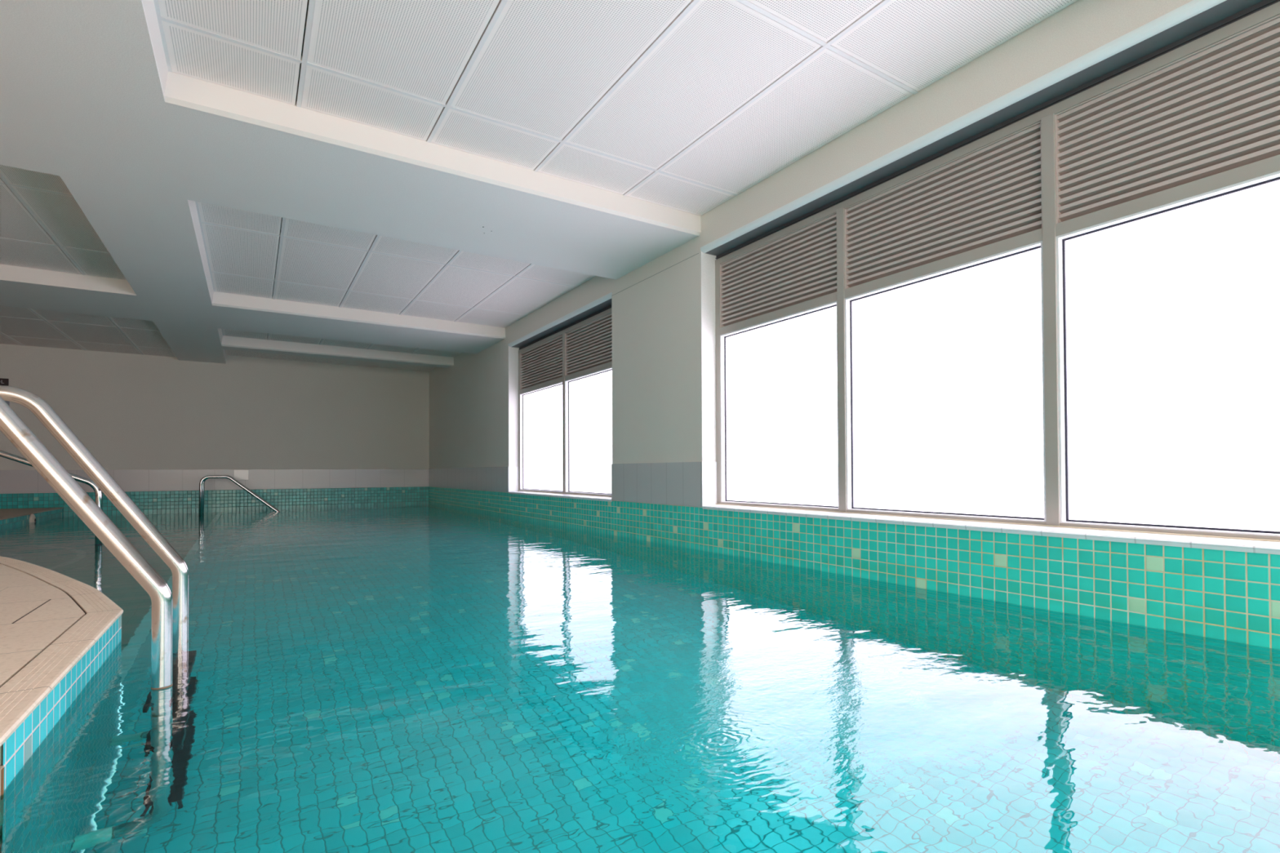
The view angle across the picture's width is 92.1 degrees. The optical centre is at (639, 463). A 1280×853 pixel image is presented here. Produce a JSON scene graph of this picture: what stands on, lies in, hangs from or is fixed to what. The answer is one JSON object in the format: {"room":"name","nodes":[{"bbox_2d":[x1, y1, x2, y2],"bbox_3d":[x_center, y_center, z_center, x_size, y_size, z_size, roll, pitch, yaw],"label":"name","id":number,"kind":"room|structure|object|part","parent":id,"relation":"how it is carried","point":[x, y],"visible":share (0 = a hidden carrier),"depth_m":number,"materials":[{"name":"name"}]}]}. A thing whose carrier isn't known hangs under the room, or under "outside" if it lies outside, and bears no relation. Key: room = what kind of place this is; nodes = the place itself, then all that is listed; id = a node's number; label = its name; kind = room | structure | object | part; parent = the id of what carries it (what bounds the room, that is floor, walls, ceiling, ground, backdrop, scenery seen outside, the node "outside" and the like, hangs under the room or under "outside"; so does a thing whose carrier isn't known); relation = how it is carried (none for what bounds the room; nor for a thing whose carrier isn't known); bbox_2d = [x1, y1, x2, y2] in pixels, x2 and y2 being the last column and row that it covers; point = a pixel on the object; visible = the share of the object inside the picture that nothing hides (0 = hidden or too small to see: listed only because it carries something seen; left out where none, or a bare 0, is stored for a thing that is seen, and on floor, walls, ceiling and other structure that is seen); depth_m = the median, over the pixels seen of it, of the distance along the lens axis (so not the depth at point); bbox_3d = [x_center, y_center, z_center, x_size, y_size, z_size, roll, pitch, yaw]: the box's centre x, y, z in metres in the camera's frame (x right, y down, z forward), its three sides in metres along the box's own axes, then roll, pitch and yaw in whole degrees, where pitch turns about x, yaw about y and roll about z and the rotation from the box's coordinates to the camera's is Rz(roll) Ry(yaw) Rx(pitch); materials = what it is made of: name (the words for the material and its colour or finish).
{"room":"indoor swimming pool","nodes":[
{"label":"indoor swimming pool","id":0,"kind":"room"},
{"bbox_2d":[0,506,123,795],"bbox_3d":[-4.051,1.033,1.782,4.249,1.300,14.560,0,-1,-32],"label":"floor","id":1,"kind":"structure","parent":0,"point":[57,630],"depth_m":1.65,"materials":[{"name":"beige tile"}]},
{"bbox_2d":[28,513,35,522],"bbox_3d":[-6.845,0.643,6.966,0.039,0.150,0.150,0,-1,-32],"label":"outlet","id":2,"kind":"object","parent":1,"relation":"attached to","point":[32,517],"visible":0.77,"depth_m":6.93,"materials":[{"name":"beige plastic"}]},
{"bbox_2d":[0,385,189,689],"bbox_3d":[-1.683,0.594,1.558,0.887,1.651,0.574,0,-1,-32],"label":"pool handrail","id":3,"kind":"object","parent":1,"relation":"attached to","point":[170,611],"visible":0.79,"depth_m":1.55,"materials":[{"name":"brushed steel"},{"name":"black rubber"},{"name":"polished steel"}]},
{"bbox_2d":[0,343,429,515],"bbox_3d":[-6.819,-0.064,8.765,7.400,3.500,0.223,0,-1,-32],"label":"wall","id":4,"kind":"structure","parent":0,"point":[295,433],"depth_m":9.11,"materials":[{"name":"paint"}]},
{"bbox_2d":[0,377,8,386],"bbox_3d":[-8.204,-1.035,7.799,0.330,0.092,0.008,0,-1,-32],"label":"sign","id":5,"kind":"object","parent":4,"relation":"attached to","point":[5,382],"visible":1,"depth_m":7.87,"materials":[{"name":"black"}]},
{"bbox_2d":[0,0,1077,371],"bbox_3d":[-2.816,-1.740,2.603,7.202,0.344,14.560,0,-1,-32],"label":"ceiling","id":6,"kind":"structure","parent":0,"point":[386,184],"depth_m":3.13,"materials":[{"name":"paint"}]},
{"bbox_3d":[-8.030,-1.530,7.519,0.580,0.012,0.668,0,-1,-32],"label":"perforated panel","id":7,"kind":"part","parent":6,"relation":"part of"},
{"bbox_3d":[-6.470,-1.555,6.178,0.580,0.012,0.756,0,-1,-32],"label":"perforated panel","id":8,"kind":"part","parent":6,"relation":"part of","materials":[{"name":"white metal"}]},
{"bbox_3d":[-4.381,-1.678,4.062,0.580,0.012,1.176,0,-1,-32],"label":"perforated panel","id":9,"kind":"part","parent":6,"relation":"part of","materials":[{"name":"white metal"}]},
{"bbox_3d":[-7.006,-1.542,7.028,0.580,0.012,1.206,0,-1,-32],"label":"perforated panel","id":10,"kind":"part","parent":6,"relation":"part of","materials":[{"name":"white metal"}]},
{"bbox_3d":[-3.473,-1.689,3.532,0.343,0.012,0.642,0,-1,-32],"label":"perforated panel","id":11,"kind":"part","parent":6,"relation":"part of","materials":[{"name":"white metal"}]},
{"bbox_3d":[-4.919,-1.664,4.915,0.580,0.012,0.794,0,-1,-32],"label":"perforated panel","id":12,"kind":"part","parent":6,"relation":"part of","materials":[{"name":"white metal"}]},
{"bbox_3d":[-7.518,-1.529,7.841,0.580,0.012,0.668,0,-1,-32],"label":"perforated panel","id":13,"kind":"part","parent":6,"relation":"part of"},
{"bbox_3d":[-3.970,-1.677,4.321,0.343,0.012,1.176,0,-1,-32],"label":"perforated panel","id":14,"kind":"part","parent":6,"relation":"part of","materials":[{"name":"white metal"}]},
{"bbox_3d":[-5.958,-1.553,6.500,0.580,0.012,0.756,0,-1,-32],"label":"perforated panel","id":15,"kind":"part","parent":6,"relation":"part of","materials":[{"name":"white metal"}]},
{"bbox_3d":[-6.494,-1.540,7.350,0.580,0.012,1.206,0,-1,-32],"label":"perforated panel","id":16,"kind":"part","parent":6,"relation":"part of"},
{"bbox_3d":[-4.507,-1.663,5.174,0.343,0.012,0.794,0,-1,-32],"label":"perforated panel","id":17,"kind":"part","parent":6,"relation":"part of","materials":[{"name":"white metal"}]},
{"bbox_3d":[-7.006,-1.527,8.163,0.580,0.012,0.668,0,-1,-32],"label":"perforated panel","id":18,"kind":"part","parent":6,"relation":"part of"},
{"bbox_3d":[-5.537,-1.552,6.765,0.366,0.012,0.756,0,-1,-32],"label":"perforated panel","id":19,"kind":"part","parent":6,"relation":"part of","materials":[{"name":"white metal"}]},
{"bbox_3d":[-6.073,-1.538,7.616,0.366,0.012,1.206,0,-1,-32],"label":"perforated panel","id":20,"kind":"part","parent":6,"relation":"part of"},
{"bbox_3d":[-6.585,-1.525,8.429,0.366,0.012,0.668,0,-1,-32],"label":"perforated panel","id":21,"kind":"part","parent":6,"relation":"part of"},
{"bbox_3d":[-1.739,-1.708,2.655,0.467,0.012,0.358,0,-1,-32],"label":"perforated panel","id":22,"kind":"part","parent":6,"relation":"part of","materials":[{"name":"white metal"}]},
{"bbox_3d":[-1.306,-1.719,1.967,0.467,0.012,1.222,0,-1,-32],"label":"perforated panel","id":23,"kind":"part","parent":6,"relation":"part of","materials":[{"name":"white metal"}]},
{"bbox_3d":[-2.650,-1.685,4.100,0.467,0.012,0.726,0,-1,-32],"label":"perforated panel","id":24,"kind":"part","parent":6,"relation":"part of","materials":[{"name":"white metal"}]},
{"bbox_3d":[-3.181,-1.672,4.944,0.467,0.012,1.220,0,-1,-32],"label":"perforated panel","id":25,"kind":"part","parent":6,"relation":"part of","materials":[{"name":"white metal"}]},
{"bbox_3d":[-3.701,-1.659,5.770,0.467,0.012,0.684,0,-1,-32],"label":"perforated panel","id":26,"kind":"part","parent":6,"relation":"part of","materials":[{"name":"white metal"}]},
{"bbox_3d":[-4.963,-1.627,7.773,0.467,0.012,0.448,0,-1,-32],"label":"perforated panel","id":27,"kind":"part","parent":6,"relation":"part of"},
{"bbox_3d":[-4.500,-1.625,8.065,0.577,0.012,0.448,0,-1,-32],"label":"perforated panel","id":28,"kind":"part","parent":6,"relation":"part of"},
{"bbox_3d":[-3.238,-1.657,6.061,0.577,0.012,0.684,0,-1,-32],"label":"perforated panel","id":29,"kind":"part","parent":6,"relation":"part of","materials":[{"name":"white metal"}]},
{"bbox_3d":[-2.718,-1.670,5.236,0.577,0.012,1.220,0,-1,-32],"label":"perforated panel","id":30,"kind":"part","parent":6,"relation":"part of","materials":[{"name":"white metal"}]},
{"bbox_3d":[-2.187,-1.684,4.392,0.577,0.012,0.726,0,-1,-32],"label":"perforated panel","id":31,"kind":"part","parent":6,"relation":"part of","materials":[{"name":"white metal"}]},
{"bbox_3d":[-4.545,-1.608,9.372,2.907,0.012,1.248,0,-1,-32],"label":"perforated panel","id":32,"kind":"part","parent":6,"relation":"part of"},
{"bbox_3d":[-3.990,-1.624,8.386,0.578,0.012,0.448,0,-1,-32],"label":"perforated panel","id":33,"kind":"part","parent":6,"relation":"part of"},
{"bbox_3d":[-1.276,-1.707,2.946,0.577,0.012,0.358,0,-1,-32],"label":"perforated panel","id":34,"kind":"part","parent":6,"relation":"part of","materials":[{"name":"white metal"}]},
{"bbox_3d":[-2.728,-1.655,6.383,0.578,0.012,0.684,0,-1,-32],"label":"perforated panel","id":35,"kind":"part","parent":6,"relation":"part of","materials":[{"name":"white metal"}]},
{"bbox_3d":[-3.480,-1.622,8.707,0.576,0.012,0.448,0,-1,-32],"label":"perforated panel","id":36,"kind":"part","parent":6,"relation":"part of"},
{"bbox_3d":[-2.208,-1.669,5.557,0.578,0.012,1.220,0,-1,-32],"label":"perforated panel","id":37,"kind":"part","parent":6,"relation":"part of","materials":[{"name":"white metal"}]},
{"bbox_3d":[-0.843,-1.718,2.258,0.577,0.012,1.222,0,-1,-32],"label":"perforated panel","id":38,"kind":"part","parent":6,"relation":"part of","materials":[{"name":"white metal"}]},
{"bbox_3d":[-1.677,-1.682,4.713,0.578,0.012,0.726,0,-1,-32],"label":"perforated panel","id":39,"kind":"part","parent":6,"relation":"part of","materials":[{"name":"white metal"}]},
{"bbox_3d":[-2.219,-1.654,6.704,0.576,0.012,0.684,0,-1,-32],"label":"perforated panel","id":40,"kind":"part","parent":6,"relation":"part of","materials":[{"name":"white metal"}]},
{"bbox_3d":[-2.964,-1.620,9.032,0.594,0.012,0.448,0,-1,-32],"label":"perforated panel","id":41,"kind":"part","parent":6,"relation":"part of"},
{"bbox_3d":[-1.698,-1.667,5.878,0.576,0.012,1.220,0,-1,-32],"label":"perforated panel","id":42,"kind":"part","parent":6,"relation":"part of","materials":[{"name":"white metal"}]},
{"bbox_3d":[-1.167,-1.680,5.034,0.576,0.012,0.726,0,-1,-32],"label":"perforated panel","id":43,"kind":"part","parent":6,"relation":"part of","materials":[{"name":"white metal"}]},
{"bbox_3d":[-1.702,-1.652,7.029,0.594,0.012,0.684,0,-1,-32],"label":"perforated panel","id":44,"kind":"part","parent":6,"relation":"part of","materials":[{"name":"white metal"}]},
{"bbox_3d":[-0.766,-1.705,3.268,0.578,0.012,0.358,0,-1,-32],"label":"perforated panel","id":45,"kind":"part","parent":6,"relation":"part of","materials":[{"name":"white metal"}]},
{"bbox_3d":[-1.182,-1.665,6.203,0.594,0.012,1.220,0,-1,-32],"label":"perforated panel","id":46,"kind":"part","parent":6,"relation":"part of","materials":[{"name":"white metal"}]},
{"bbox_3d":[-0.651,-1.678,5.359,0.594,0.012,0.726,0,-1,-32],"label":"perforated panel","id":47,"kind":"part","parent":6,"relation":"part of","materials":[{"name":"white metal"}]},
{"bbox_3d":[-0.333,-1.716,2.579,0.578,0.012,1.222,0,-1,-32],"label":"perforated panel","id":48,"kind":"part","parent":6,"relation":"part of","materials":[{"name":"white metal"}]},
{"bbox_3d":[-0.257,-1.703,3.589,0.576,0.012,0.358,0,-1,-32],"label":"perforated panel","id":49,"kind":"part","parent":6,"relation":"part of","materials":[{"name":"white metal"}]},
{"bbox_3d":[0.260,-1.701,3.914,0.594,0.012,0.358,0,-1,-32],"label":"perforated panel","id":50,"kind":"part","parent":6,"relation":"part of","materials":[{"name":"white metal"}]},
{"bbox_3d":[0.177,-1.714,2.900,0.576,0.012,1.222,0,-1,-32],"label":"perforated panel","id":51,"kind":"part","parent":6,"relation":"part of","materials":[{"name":"white metal"}]},
{"bbox_3d":[0.693,-1.712,3.225,0.594,0.012,1.222,0,-1,-32],"label":"perforated panel","id":52,"kind":"part","parent":6,"relation":"part of","materials":[{"name":"white metal"}]},
{"bbox_3d":[0.796,-1.729,1.916,0.576,0.012,1.056,0,-1,-32],"label":"perforated panel","id":53,"kind":"part","parent":6,"relation":"part of","materials":[{"name":"white metal"}]},
{"bbox_3d":[1.313,-1.728,2.241,0.594,0.012,1.056,0,-1,-32],"label":"perforated panel","id":54,"kind":"part","parent":6,"relation":"part of","materials":[{"name":"white metal"}]},
{"bbox_2d":[0,503,1279,852],"bbox_3d":[-2.805,0.588,2.574,7.200,0.001,14.560,0,-1,-32],"label":"pool water","id":55,"kind":"object","parent":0,"point":[417,677],"visible":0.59,"depth_m":1.40,"materials":[{"name":"teal liquid"}]},
{"bbox_2d":[428,0,1279,649],"bbox_3d":[0.330,-0.099,4.677,0.358,3.600,14.760,0,-1,-32],"label":"wall","id":56,"kind":"structure","parent":0,"point":[664,465],"depth_m":3.26,"materials":[{"name":"paint"}]},
{"bbox_3d":[-0.843,0.329,6.340,0.149,0.030,2.484,0,-1,-32],"label":"window sill","id":57,"kind":"part","parent":56,"relation":"part of","materials":[{"name":"white tile"}]},
{"bbox_2d":[518,305,612,497],"bbox_3d":[-0.773,-0.550,6.398,0.085,1.744,2.496,0,-1,-32],"label":"window","id":58,"kind":"structure","parent":56,"relation":"in","point":[565,375],"depth_m":6.33,"materials":[{"name":"white glass"}]},
{"bbox_3d":[-1.078,-0.265,6.908,0.010,1.146,1.209,0,-1,-32],"label":"glass pane","id":59,"kind":"part","parent":58,"relation":"part of","materials":[{"name":"glass"}]},
{"bbox_3d":[-0.425,-0.281,5.870,0.010,1.146,1.147,0,-1,-32],"label":"glass pane","id":60,"kind":"part","parent":58,"relation":"part of","materials":[{"name":"glass"}]},
{"bbox_3d":[2.163,0.254,1.568,0.149,0.030,6.296,0,-1,-32],"label":"window sill","id":61,"kind":"part","parent":56,"relation":"part of","materials":[{"name":"white tile"}]},
{"bbox_2d":[715,0,1279,542],"bbox_3d":[2.232,-0.625,1.626,0.085,1.744,6.308,0,-1,-32],"label":"window","id":62,"kind":"structure","parent":56,"relation":"in","point":[1064,313],"depth_m":2.48,"materials":[{"name":"white glass"}]},
{"bbox_3d":[0.858,-0.314,3.834,0.010,1.146,1.006,0,-1,-32],"label":"glass pane","id":63,"kind":"part","parent":62,"relation":"part of","materials":[{"name":"glass"}]},
{"bbox_3d":[1.415,-0.328,2.949,0.010,1.146,0.992,0,-1,-32],"label":"glass pane","id":64,"kind":"part","parent":62,"relation":"part of","materials":[{"name":"glass"}]},
{"bbox_3d":[1.970,-0.342,2.069,0.010,1.146,0.992,0,-1,-32],"label":"glass pane","id":65,"kind":"part","parent":62,"relation":"part of","materials":[{"name":"glass"}]},
{"label":"floor","id":66,"kind":"structure","parent":0,"visible":0},
{"bbox_2d":[198,475,279,514],"bbox_3d":[-5.375,0.918,8.419,1.096,1.512,0.078,0,-1,-32],"label":"handrail","id":67,"kind":"object","parent":66,"relation":"on","point":[200,508],"visible":0.61,"depth_m":8.29,"materials":[{"name":"silver metal"}]},
{"bbox_3d":[-5.689,1.374,4.379,4.248,0.500,8.410,0,-1,-32],"label":"floor","id":68,"kind":"structure","parent":0,"visible":0},
{"bbox_2d":[0,450,102,545],"bbox_3d":[-4.705,0.463,4.334,1.461,1.310,0.082,0,-1,-32],"label":"handrail","id":69,"kind":"object","parent":68,"relation":"on","point":[98,492],"visible":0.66,"depth_m":4.65,"materials":[{"name":"silver metal"}]}
]}

